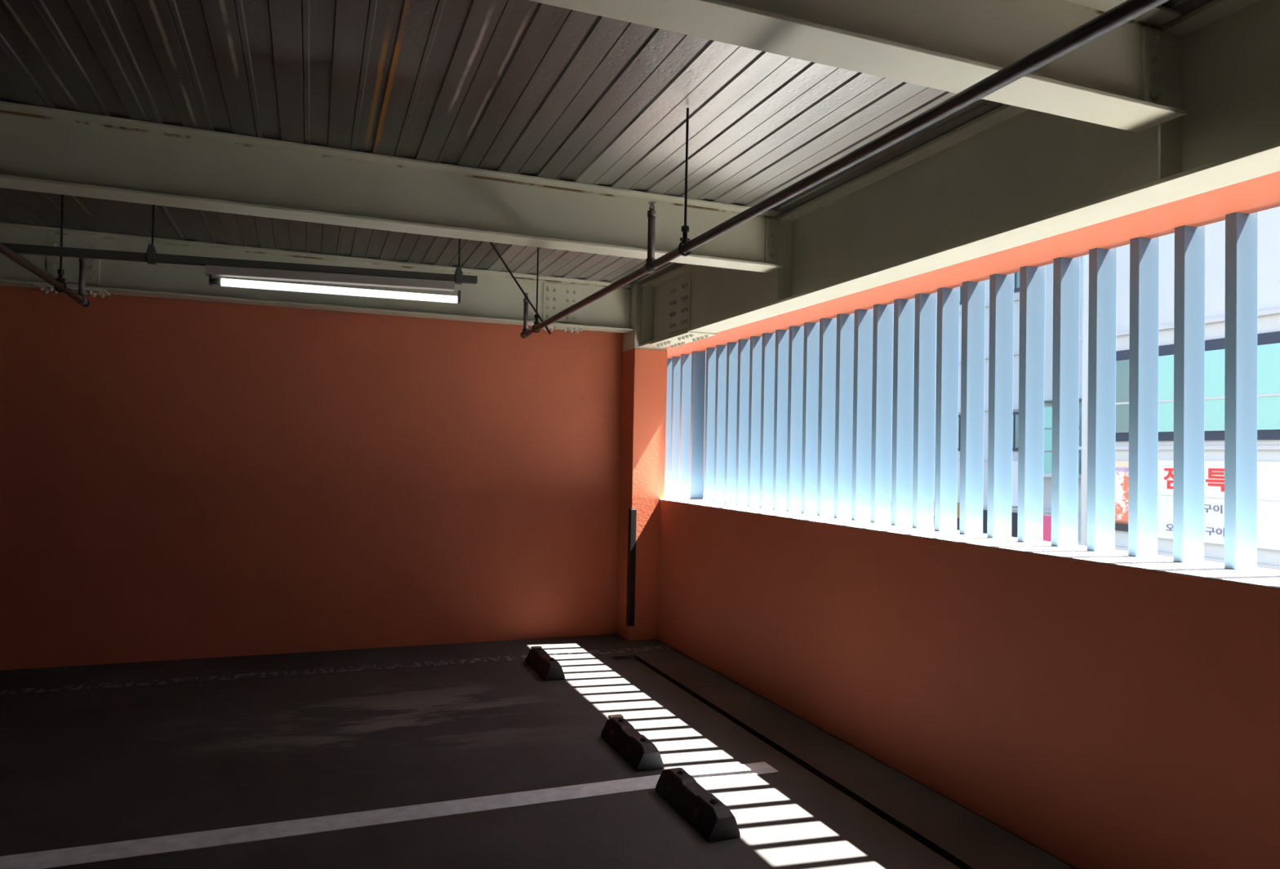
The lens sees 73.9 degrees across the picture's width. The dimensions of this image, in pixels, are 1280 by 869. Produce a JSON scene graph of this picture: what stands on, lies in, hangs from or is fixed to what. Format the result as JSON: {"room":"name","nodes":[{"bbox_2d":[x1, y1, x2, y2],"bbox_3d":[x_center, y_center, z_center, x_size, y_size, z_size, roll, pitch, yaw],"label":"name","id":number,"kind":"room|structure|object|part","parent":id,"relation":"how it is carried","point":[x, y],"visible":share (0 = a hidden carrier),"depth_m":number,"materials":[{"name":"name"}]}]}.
{"room":"parking garage","nodes":[
{"label":"parking garage","id":0,"kind":"room"},
{"bbox_2d":[0,285,622,671],"bbox_3d":[-5.407,0.067,5.293,11.745,2.915,0.200,2,-2,-21],"label":"wall","id":1,"kind":"structure","parent":0,"point":[180,479],"depth_m":6.27,"materials":[{"name":"orange paint"}]},
{"bbox_2d":[0,634,1076,868],"bbox_3d":[-2.776,1.516,-1.055,12.150,0.200,14.090,2,-2,-21],"label":"floor","id":2,"kind":"structure","parent":0,"point":[91,755],"depth_m":4.09,"materials":[{"name":"concrete"}]},
{"bbox_2d":[0,762,778,868],"bbox_3d":[-2.316,1.529,3.006,6.340,0.003,0.160,2,-2,-21],"label":"parking line","id":3,"kind":"object","parent":2,"relation":"on","point":[200,840],"visible":1,"depth_m":3.42,"materials":[{"name":"white paint"}]},
{"bbox_2d":[525,646,564,681],"bbox_3d":[-0.662,1.580,5.910,0.140,0.120,0.550,2,-2,-21],"label":"wheel stop","id":4,"kind":"object","parent":2,"relation":"on","point":[547,668],"visible":1,"depth_m":5.77,"materials":[{"name":"black rubber"}]},
{"bbox_2d":[600,714,663,772],"bbox_3d":[-0.046,1.552,4.321,0.140,0.120,0.540,2,-2,-21],"label":"wheel stop","id":5,"kind":"object","parent":2,"relation":"on","point":[636,749],"visible":1,"depth_m":4.21,"materials":[{"name":"black rubber"}]},
{"bbox_2d":[616,284,667,641],"bbox_3d":[0.021,0.227,7.127,0.293,2.915,0.300,2,-2,-21],"label":"column","id":6,"kind":"structure","parent":2,"relation":"on","point":[644,370],"depth_m":6.99,"materials":[{"name":"orange paint"}]},
{"bbox_2d":[626,509,636,626],"bbox_3d":[-0.070,1.084,6.942,0.051,0.950,0.061,2,-2,-21],"label":"guard","id":7,"kind":"object","parent":6,"relation":"attached to","point":[632,513],"visible":1,"depth_m":6.92,"materials":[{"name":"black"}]},
{"bbox_2d":[655,768,740,843],"bbox_3d":[0.234,1.539,3.598,0.140,0.120,0.550,2,-2,-21],"label":"wheel stop","id":8,"kind":"object","parent":2,"relation":"on","point":[703,811],"visible":1,"depth_m":3.49,"materials":[{"name":"black rubber"}]},
{"bbox_2d":[0,0,1213,288],"bbox_3d":[-2.693,-1.597,-0.968,12.526,0.200,14.090,2,-2,-21],"label":"ceiling","id":9,"kind":"structure","parent":0,"point":[526,87],"depth_m":3.39,"materials":[{"name":"grey metal"}]},
{"bbox_2d":[0,194,90,307],"bbox_3d":[-0.974,-1.159,-0.912,0.057,0.601,12.865,2,-2,-21],"label":"pipe","id":10,"kind":"object","parent":9,"relation":"hanging from","point":[80,298],"visible":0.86,"depth_m":4.55,"materials":[{"name":"black metal"}]},
{"bbox_3d":[-3.094,-1.115,4.554,0.010,0.495,0.021,1,-1,1],"label":"hanger rod","id":11,"kind":"part","parent":10,"relation":"part of","materials":[{"name":"black metal"}]},
{"bbox_2d":[1,204,477,284],"bbox_3d":[-3.441,-1.097,3.941,5.368,0.576,0.052,2,-2,-21],"label":"cable tray","id":12,"kind":"object","parent":9,"relation":"hanging from","point":[151,257],"visible":0.93,"depth_m":4.39,"materials":[{"name":"grey metal"}]},
{"bbox_3d":[-2.469,-1.131,4.319,0.008,0.449,0.008,3,-2,-44],"label":"hanger rod","id":13,"kind":"part","parent":12,"relation":"part of","materials":[{"name":"black metal"}]},
{"bbox_2d":[204,264,461,303],"bbox_3d":[-1.638,-0.822,4.634,1.305,0.134,0.062,2,-2,-21],"label":"tube light","id":14,"kind":"object","parent":12,"relation":"hanging from","point":[211,271],"visible":1,"depth_m":4.59,"materials":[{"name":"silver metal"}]},
{"bbox_2d":[208,274,221,285],"bbox_3d":[-2.201,-0.809,4.409,0.056,0.070,0.040,2,-2,-21],"label":"socket","id":15,"kind":"object","parent":14,"relation":"attached to","point":[211,281],"depth_m":4.39,"materials":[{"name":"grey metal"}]},
{"bbox_2d":[457,290,461,303],"bbox_3d":[-1.037,-0.786,4.860,0.019,0.070,0.040,2,-2,-21],"label":"socket","id":16,"kind":"object","parent":14,"relation":"attached to","point":[459,291],"depth_m":4.85,"materials":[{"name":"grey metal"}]},
{"bbox_3d":[-1.033,-1.106,4.875,0.008,0.409,0.008,3,-2,-44],"label":"hanger rod","id":17,"kind":"part","parent":12,"relation":"part of","materials":[{"name":"black metal"}]},
{"bbox_2d":[0,222,633,333],"bbox_3d":[-5.421,-1.191,5.020,11.450,0.413,0.180,2,-2,-21],"label":"steel beam","id":18,"kind":"structure","parent":9,"relation":"attached to","point":[495,297],"depth_m":6.13,"materials":[{"name":"metal"}]},
{"bbox_3d":[-3.770,-0.962,5.656,0.400,0.012,0.170,2,-2,-21],"label":"flange splice plate","id":19,"kind":"part","parent":18,"relation":"part of","materials":[{"name":"paint"}]},
{"bbox_3d":[-3.763,-1.158,5.652,0.300,0.300,0.011,2,-2,-21],"label":"splice plate","id":20,"kind":"part","parent":18,"relation":"part of","materials":[{"name":"paint"}]},
{"bbox_3d":[-0.635,-1.061,6.864,0.300,0.300,0.011,2,-2,-21],"label":"splice plate","id":21,"kind":"part","parent":18,"relation":"part of","materials":[{"name":"paint"}]},
{"bbox_3d":[-0.643,-0.865,6.867,0.400,0.012,0.170,2,-2,-21],"label":"flange splice plate","id":22,"kind":"part","parent":18,"relation":"part of","materials":[{"name":"paint"}]},
{"bbox_2d":[0,100,782,272],"bbox_3d":[-4.560,-1.276,2.856,11.487,0.319,0.170,2,-2,-21],"label":"steel beam","id":23,"kind":"structure","parent":9,"relation":"attached to","point":[43,149],"depth_m":4.06,"materials":[{"name":"metal"}]},
{"bbox_3d":[0.759,-1.115,4.904,0.082,0.255,0.012,2,-2,-21],"label":"fin plate","id":24,"kind":"part","parent":23,"relation":"part of","materials":[{"name":"paint"}]},
{"bbox_2d":[488,0,1168,338],"bbox_3d":[1.378,-1.082,-0.002,0.455,0.618,12.865,2,-2,-21],"label":"pipe","id":25,"kind":"object","parent":9,"relation":"hanging from","point":[1127,11],"visible":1,"depth_m":2.26,"materials":[{"name":"black metal"}]},
{"bbox_3d":[-0.798,-0.982,5.608,0.455,0.618,0.013,2,-2,-21],"label":"brace rod","id":26,"kind":"part","parent":25,"relation":"part of","materials":[{"name":"black metal"}]},
{"bbox_3d":[-0.687,-1.035,5.700,0.010,0.495,0.021,1,-1,1],"label":"hanger rod","id":27,"kind":"part","parent":25,"relation":"part of","materials":[{"name":"black metal"}]},
{"bbox_3d":[0.188,-1.075,3.444,0.010,0.495,0.021,1,-1,1],"label":"hanger rod","id":28,"kind":"part","parent":25,"relation":"part of","materials":[{"name":"black metal"}]},
{"bbox_2d":[529,0,1185,133],"bbox_3d":[-3.695,-1.315,0.642,11.500,0.319,0.165,2,-2,-21],"label":"steel beam","id":29,"kind":"structure","parent":9,"relation":"attached to","point":[1115,79],"depth_m":2.41,"materials":[{"name":"metal"}]},
{"bbox_3d":[1.619,-1.155,2.688,0.082,0.255,0.012,2,-2,-21],"label":"fin plate","id":30,"kind":"part","parent":29,"relation":"part of","materials":[{"name":"paint"}]},
{"bbox_2d":[639,0,1279,348],"bbox_3d":[2.531,-1.069,0.732,0.225,0.547,13.500,2,-2,-21],"label":"beam","id":31,"kind":"structure","parent":9,"relation":"attached to","point":[1009,176],"depth_m":3.41,"materials":[{"name":"metal"}]},
{"bbox_3d":[0.304,-0.987,6.454,0.010,0.400,0.380,2,-2,-21],"label":"splice plate","id":32,"kind":"part","parent":31,"relation":"part of","materials":[{"name":"paint"}]},
{"bbox_3d":[0.313,-0.722,6.431,0.225,0.012,0.740,2,-2,-21],"label":"flange splice plate","id":33,"kind":"part","parent":31,"relation":"part of","materials":[{"name":"paint"}]},
{"bbox_2d":[657,170,1279,868],"bbox_3d":[2.619,0.032,1.337,0.450,3.115,14.600,2,-2,-21],"label":"wall","id":34,"kind":"structure","parent":0,"point":[1100,716],"depth_m":3.44,"materials":[{"name":"orange paint"}]},
{"bbox_2d":[664,358,671,495],"bbox_3d":[0.267,-0.118,7.786,0.112,1.350,0.040,2,-2,-21],"label":"blade","id":35,"kind":"object","parent":34,"relation":"attached to","point":[668,361],"visible":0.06,"depth_m":7.76,"materials":[{"name":"blue paint"}]},
{"bbox_2d":[669,356,680,497],"bbox_3d":[0.335,-0.121,7.609,0.112,1.350,0.040,2,-2,-21],"label":"blade","id":36,"kind":"object","parent":34,"relation":"attached to","point":[676,361],"visible":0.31,"depth_m":7.58,"materials":[{"name":"blue paint"}]},
{"bbox_2d":[678,354,691,497],"bbox_3d":[0.404,-0.124,7.432,0.112,1.350,0.040,2,-2,-21],"label":"blade","id":37,"kind":"object","parent":34,"relation":"attached to","point":[686,359],"visible":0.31,"depth_m":7.41,"materials":[{"name":"blue paint"}]},
{"bbox_2d":[688,351,705,499],"bbox_3d":[0.487,-0.128,7.218,0.112,1.350,0.040,2,-2,-21],"label":"post","id":38,"kind":"object","parent":34,"relation":"attached to","point":[698,358],"visible":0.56,"depth_m":7.20,"materials":[{"name":"metal"}]},
{"bbox_2d":[703,347,715,501],"bbox_3d":[0.590,-0.133,6.952,0.112,1.350,0.040,2,-2,-21],"label":"blade","id":39,"kind":"object","parent":34,"relation":"attached to","point":[710,385],"visible":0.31,"depth_m":6.93,"materials":[{"name":"blue paint"}]},
{"bbox_2d":[713,345,727,502],"bbox_3d":[0.656,-0.136,6.781,0.112,1.350,0.040,2,-2,-21],"label":"blade","id":40,"kind":"object","parent":34,"relation":"attached to","point":[721,350],"visible":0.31,"depth_m":6.76,"materials":[{"name":"blue paint"}]},
{"bbox_2d":[724,342,737,503],"bbox_3d":[0.724,-0.139,6.607,0.112,1.350,0.040,2,-2,-21],"label":"blade","id":41,"kind":"object","parent":34,"relation":"attached to","point":[732,348],"visible":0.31,"depth_m":6.58,"materials":[{"name":"blue paint"}]},
{"bbox_2d":[735,339,750,505],"bbox_3d":[0.791,-0.142,6.434,0.112,1.350,0.040,2,-2,-21],"label":"blade","id":42,"kind":"object","parent":34,"relation":"attached to","point":[744,345],"visible":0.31,"depth_m":6.41,"materials":[{"name":"blue paint"}]},
{"bbox_2d":[746,336,762,506],"bbox_3d":[0.859,-0.145,6.259,0.112,1.350,0.040,2,-2,-21],"label":"blade","id":43,"kind":"object","parent":34,"relation":"attached to","point":[756,342],"visible":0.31,"depth_m":6.23,"materials":[{"name":"blue paint"}]},
{"bbox_2d":[759,333,775,508],"bbox_3d":[0.924,-0.148,6.091,0.112,1.350,0.040,2,-2,-21],"label":"blade","id":44,"kind":"object","parent":34,"relation":"attached to","point":[768,348],"visible":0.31,"depth_m":6.07,"materials":[{"name":"blue paint"}]},
{"bbox_2d":[772,329,789,510],"bbox_3d":[0.992,-0.151,5.917,0.112,1.350,0.040,2,-2,-21],"label":"blade","id":45,"kind":"object","parent":34,"relation":"attached to","point":[781,358],"visible":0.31,"depth_m":5.89,"materials":[{"name":"blue paint"}]},
{"bbox_2d":[786,325,804,511],"bbox_3d":[1.057,-0.154,5.749,0.112,1.350,0.040,2,-2,-21],"label":"blade","id":46,"kind":"object","parent":34,"relation":"attached to","point":[796,336],"visible":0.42,"depth_m":5.73,"materials":[{"name":"blue paint"}]},
{"bbox_2d":[800,321,819,514],"bbox_3d":[1.124,-0.158,5.575,0.112,1.350,0.040,2,-2,-21],"label":"blade","id":47,"kind":"object","parent":34,"relation":"attached to","point":[811,330],"visible":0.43,"depth_m":5.55,"materials":[{"name":"blue paint"}]},
{"bbox_2d":[817,317,836,515],"bbox_3d":[1.191,-0.161,5.403,0.112,1.350,0.040,2,-2,-21],"label":"blade","id":48,"kind":"object","parent":34,"relation":"attached to","point":[828,326],"visible":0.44,"depth_m":5.38,"materials":[{"name":"blue paint"}]},
{"bbox_2d":[833,313,854,518],"bbox_3d":[1.259,-0.164,5.227,0.112,1.350,0.040,2,-2,-21],"label":"blade","id":49,"kind":"object","parent":34,"relation":"attached to","point":[845,322],"visible":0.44,"depth_m":5.21,"materials":[{"name":"blue paint"}]},
{"bbox_2d":[851,308,873,520],"bbox_3d":[1.325,-0.167,5.058,0.112,1.350,0.040,2,-2,-21],"label":"blade","id":50,"kind":"object","parent":34,"relation":"attached to","point":[864,318],"visible":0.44,"depth_m":5.04,"materials":[{"name":"blue paint"}]},
{"bbox_2d":[870,303,893,523],"bbox_3d":[1.391,-0.170,4.887,0.112,1.350,0.040,2,-2,-21],"label":"blade","id":51,"kind":"object","parent":34,"relation":"attached to","point":[882,332],"visible":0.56,"depth_m":4.87,"materials":[{"name":"blue paint"}]},
{"bbox_2d":[890,297,915,525],"bbox_3d":[1.458,-0.173,4.715,0.112,1.350,0.040,2,-2,-21],"label":"blade","id":52,"kind":"object","parent":34,"relation":"attached to","point":[904,309],"visible":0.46,"depth_m":4.69,"materials":[{"name":"blue paint"}]},
{"bbox_2d":[911,293,936,528],"bbox_3d":[1.522,-0.176,4.551,0.112,1.350,0.040,2,-2,-21],"label":"blade","id":53,"kind":"object","parent":34,"relation":"attached to","point":[925,317],"visible":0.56,"depth_m":4.53,"materials":[{"name":"blue paint"}]},
{"bbox_2d":[934,286,959,531],"bbox_3d":[1.585,-0.179,4.388,0.112,1.350,0.040,2,-2,-21],"label":"blade","id":54,"kind":"object","parent":34,"relation":"attached to","point":[948,299],"visible":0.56,"depth_m":4.37,"materials":[{"name":"blue paint"}]},
{"bbox_2d":[659,495,1279,589],"bbox_3d":[1.292,0.501,4.729,0.448,0.004,7.300,2,-2,-21],"label":"window sill","id":55,"kind":"structure","parent":34,"relation":"in","point":[1213,571],"depth_m":3.52,"materials":[{"name":"white concrete"}]},
{"bbox_2d":[959,280,985,534],"bbox_3d":[1.649,-0.182,4.221,0.112,1.350,0.040,2,-2,-21],"label":"blade","id":56,"kind":"object","parent":34,"relation":"attached to","point":[973,293],"visible":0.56,"depth_m":4.20,"materials":[{"name":"blue paint"}]},
{"bbox_2d":[986,273,1013,538],"bbox_3d":[1.716,-0.185,4.048,0.112,1.350,0.040,2,-2,-21],"label":"blade","id":57,"kind":"object","parent":34,"relation":"attached to","point":[1001,286],"visible":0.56,"depth_m":4.03,"materials":[{"name":"blue paint"}]},
{"bbox_2d":[1017,265,1044,542],"bbox_3d":[1.783,-0.188,3.876,0.112,1.350,0.040,2,-2,-21],"label":"blade","id":58,"kind":"object","parent":34,"relation":"attached to","point":[1032,279],"visible":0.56,"depth_m":3.85,"materials":[{"name":"blue paint"}]},
{"bbox_2d":[1051,256,1079,546],"bbox_3d":[1.851,-0.191,3.700,0.112,1.350,0.040,2,-2,-21],"label":"blade","id":59,"kind":"object","parent":34,"relation":"attached to","point":[1066,271],"visible":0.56,"depth_m":3.68,"materials":[{"name":"blue paint"}]},
{"bbox_2d":[1086,247,1116,551],"bbox_3d":[1.917,-0.194,3.531,0.112,1.350,0.040,2,-2,-21],"label":"blade","id":60,"kind":"object","parent":34,"relation":"attached to","point":[1101,431],"visible":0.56,"depth_m":3.51,"materials":[{"name":"blue paint"}]},
{"bbox_2d":[933,527,1277,570],"bbox_3d":[2.781,3.020,1.347,0.029,5.148,14.600,2,-2,-21],"label":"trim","id":61,"kind":"structure","parent":34,"relation":"attached to","point":[934,527],"depth_m":3.35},
{"bbox_2d":[1128,236,1159,557],"bbox_3d":[1.986,-0.197,3.354,0.112,1.350,0.040,2,-2,-21],"label":"blade","id":62,"kind":"object","parent":34,"relation":"attached to","point":[1144,252],"visible":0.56,"depth_m":3.33,"materials":[{"name":"blue paint"}]},
{"bbox_2d":[1173,225,1204,563],"bbox_3d":[2.053,-0.200,3.180,0.112,1.350,0.040,2,-2,-21],"label":"blade","id":63,"kind":"object","parent":34,"relation":"attached to","point":[1189,241],"visible":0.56,"depth_m":3.16,"materials":[{"name":"blue paint"}]},
{"bbox_2d":[1224,212,1257,569],"bbox_3d":[2.122,-0.203,3.003,0.112,1.350,0.040,2,-2,-21],"label":"blade","id":64,"kind":"object","parent":34,"relation":"attached to","point":[1241,228],"visible":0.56,"depth_m":2.98,"materials":[{"name":"blue paint"}]},
{"label":"outside","id":65,"kind":"structure","parent":0,"visible":0},
{"bbox_3d":[23.915,6.754,25.246,56.800,0.200,90.000,2,-2,-21],"label":"ground","id":66,"kind":"structure","parent":65,"visible":0},
{"bbox_2d":[702,256,1082,542],"bbox_3d":[7.289,0.007,23.423,7.500,12.500,21.600,2,-2,-21],"label":"apartment building","id":67,"kind":"structure","parent":66,"relation":"on","point":[1047,451],"depth_m":15.46,"materials":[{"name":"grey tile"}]},
{"bbox_3d":[6.259,-0.031,16.958,0.010,0.600,0.290,2,-2,-21],"label":"pane","id":68,"kind":"part","parent":67,"relation":"part of","materials":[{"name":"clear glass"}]},
{"bbox_3d":[6.765,-0.055,15.653,0.010,0.600,0.290,2,-2,-21],"label":"pane","id":69,"kind":"part","parent":67,"relation":"part of","materials":[{"name":"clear glass"}]},
{"bbox_3d":[6.826,-2.973,15.729,0.010,0.600,0.290,2,-2,-21],"label":"pane","id":70,"kind":"part","parent":67,"relation":"part of","materials":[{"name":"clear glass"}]},
{"bbox_2d":[1012,461,1017,506],"bbox_3d":[6.758,0.891,15.478,0.065,0.820,1.000,2,-2,-21],"label":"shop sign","id":71,"kind":"object","parent":67,"relation":"attached to","point":[1015,464],"visible":0.07,"depth_m":15.35,"materials":[{"name":"white plastic"}]},
{"bbox_3d":[6.886,-0.060,15.341,0.010,0.600,0.300,2,-2,-21],"label":"pane","id":72,"kind":"part","parent":67,"relation":"part of","materials":[{"name":"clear glass"}]},
{"bbox_3d":[6.947,-2.979,15.416,0.010,0.600,0.300,2,-2,-21],"label":"pane","id":73,"kind":"part","parent":67,"relation":"part of","materials":[{"name":"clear glass"}]},
{"bbox_3d":[6.833,0.475,14.216,0.030,0.350,1.180,2,-2,-21],"label":"glass panel","id":74,"kind":"part","parent":67,"relation":"part of","materials":[{"name":"teal glass"}]},
{"bbox_3d":[6.841,0.095,14.226,0.030,0.350,1.180,2,-2,-21],"label":"glass panel","id":75,"kind":"part","parent":67,"relation":"part of","materials":[{"name":"teal glass"}]},
{"bbox_3d":[6.849,-0.285,14.236,0.030,0.350,1.180,2,-2,-21],"label":"glass panel","id":76,"kind":"part","parent":67,"relation":"part of","materials":[{"name":"teal glass"}]},
{"bbox_2d":[1077,206,1279,570],"bbox_3d":[12.239,0.043,1.490,6.105,11.500,21.930,2,-2,-21],"label":"building","id":77,"kind":"structure","parent":66,"relation":"on","point":[1268,220],"depth_m":9.14,"materials":[{"name":"grey"}]},
{"bbox_3d":[5.744,-0.452,10.002,0.015,0.860,0.360,2,-2,-21],"label":"pane","id":78,"kind":"part","parent":77,"relation":"part of","materials":[{"name":"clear glass"}]},
{"bbox_3d":[5.936,-0.461,9.508,0.015,0.860,0.620,2,-2,-21],"label":"pane","id":79,"kind":"part","parent":77,"relation":"part of","materials":[{"name":"green glass"}]},
{"bbox_2d":[1115,460,1279,550],"bbox_3d":[6.076,0.719,9.097,0.054,0.875,2.390,2,-2,-21],"label":"banner","id":80,"kind":"object","parent":77,"relation":"attached to","point":[1268,473],"visible":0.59,"depth_m":9.03,"materials":[{"name":"white plastic"}]},
{"bbox_2d":[1115,461,1128,532],"bbox_3d":[5.730,0.725,9.992,0.051,0.825,0.470,2,-2,-21],"label":"food picture","id":81,"kind":"object","parent":80,"relation":"attached to","point":[1122,468],"depth_m":10.04},
{"bbox_3d":[6.243,-0.475,8.716,0.015,0.860,1.000,2,-2,-21],"label":"pane","id":82,"kind":"part","parent":77,"relation":"part of","materials":[{"name":"green glass"}]},
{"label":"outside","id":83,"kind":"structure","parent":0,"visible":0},
{"bbox_2d":[1043,515,1051,542],"bbox_3d":[6.306,2.731,13.457,0.030,2.900,0.620,2,-2,-21],"label":"banner","id":84,"kind":"object","parent":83,"point":[1046,519],"visible":0.02,"depth_m":13.32,"materials":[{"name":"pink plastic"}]}
]}

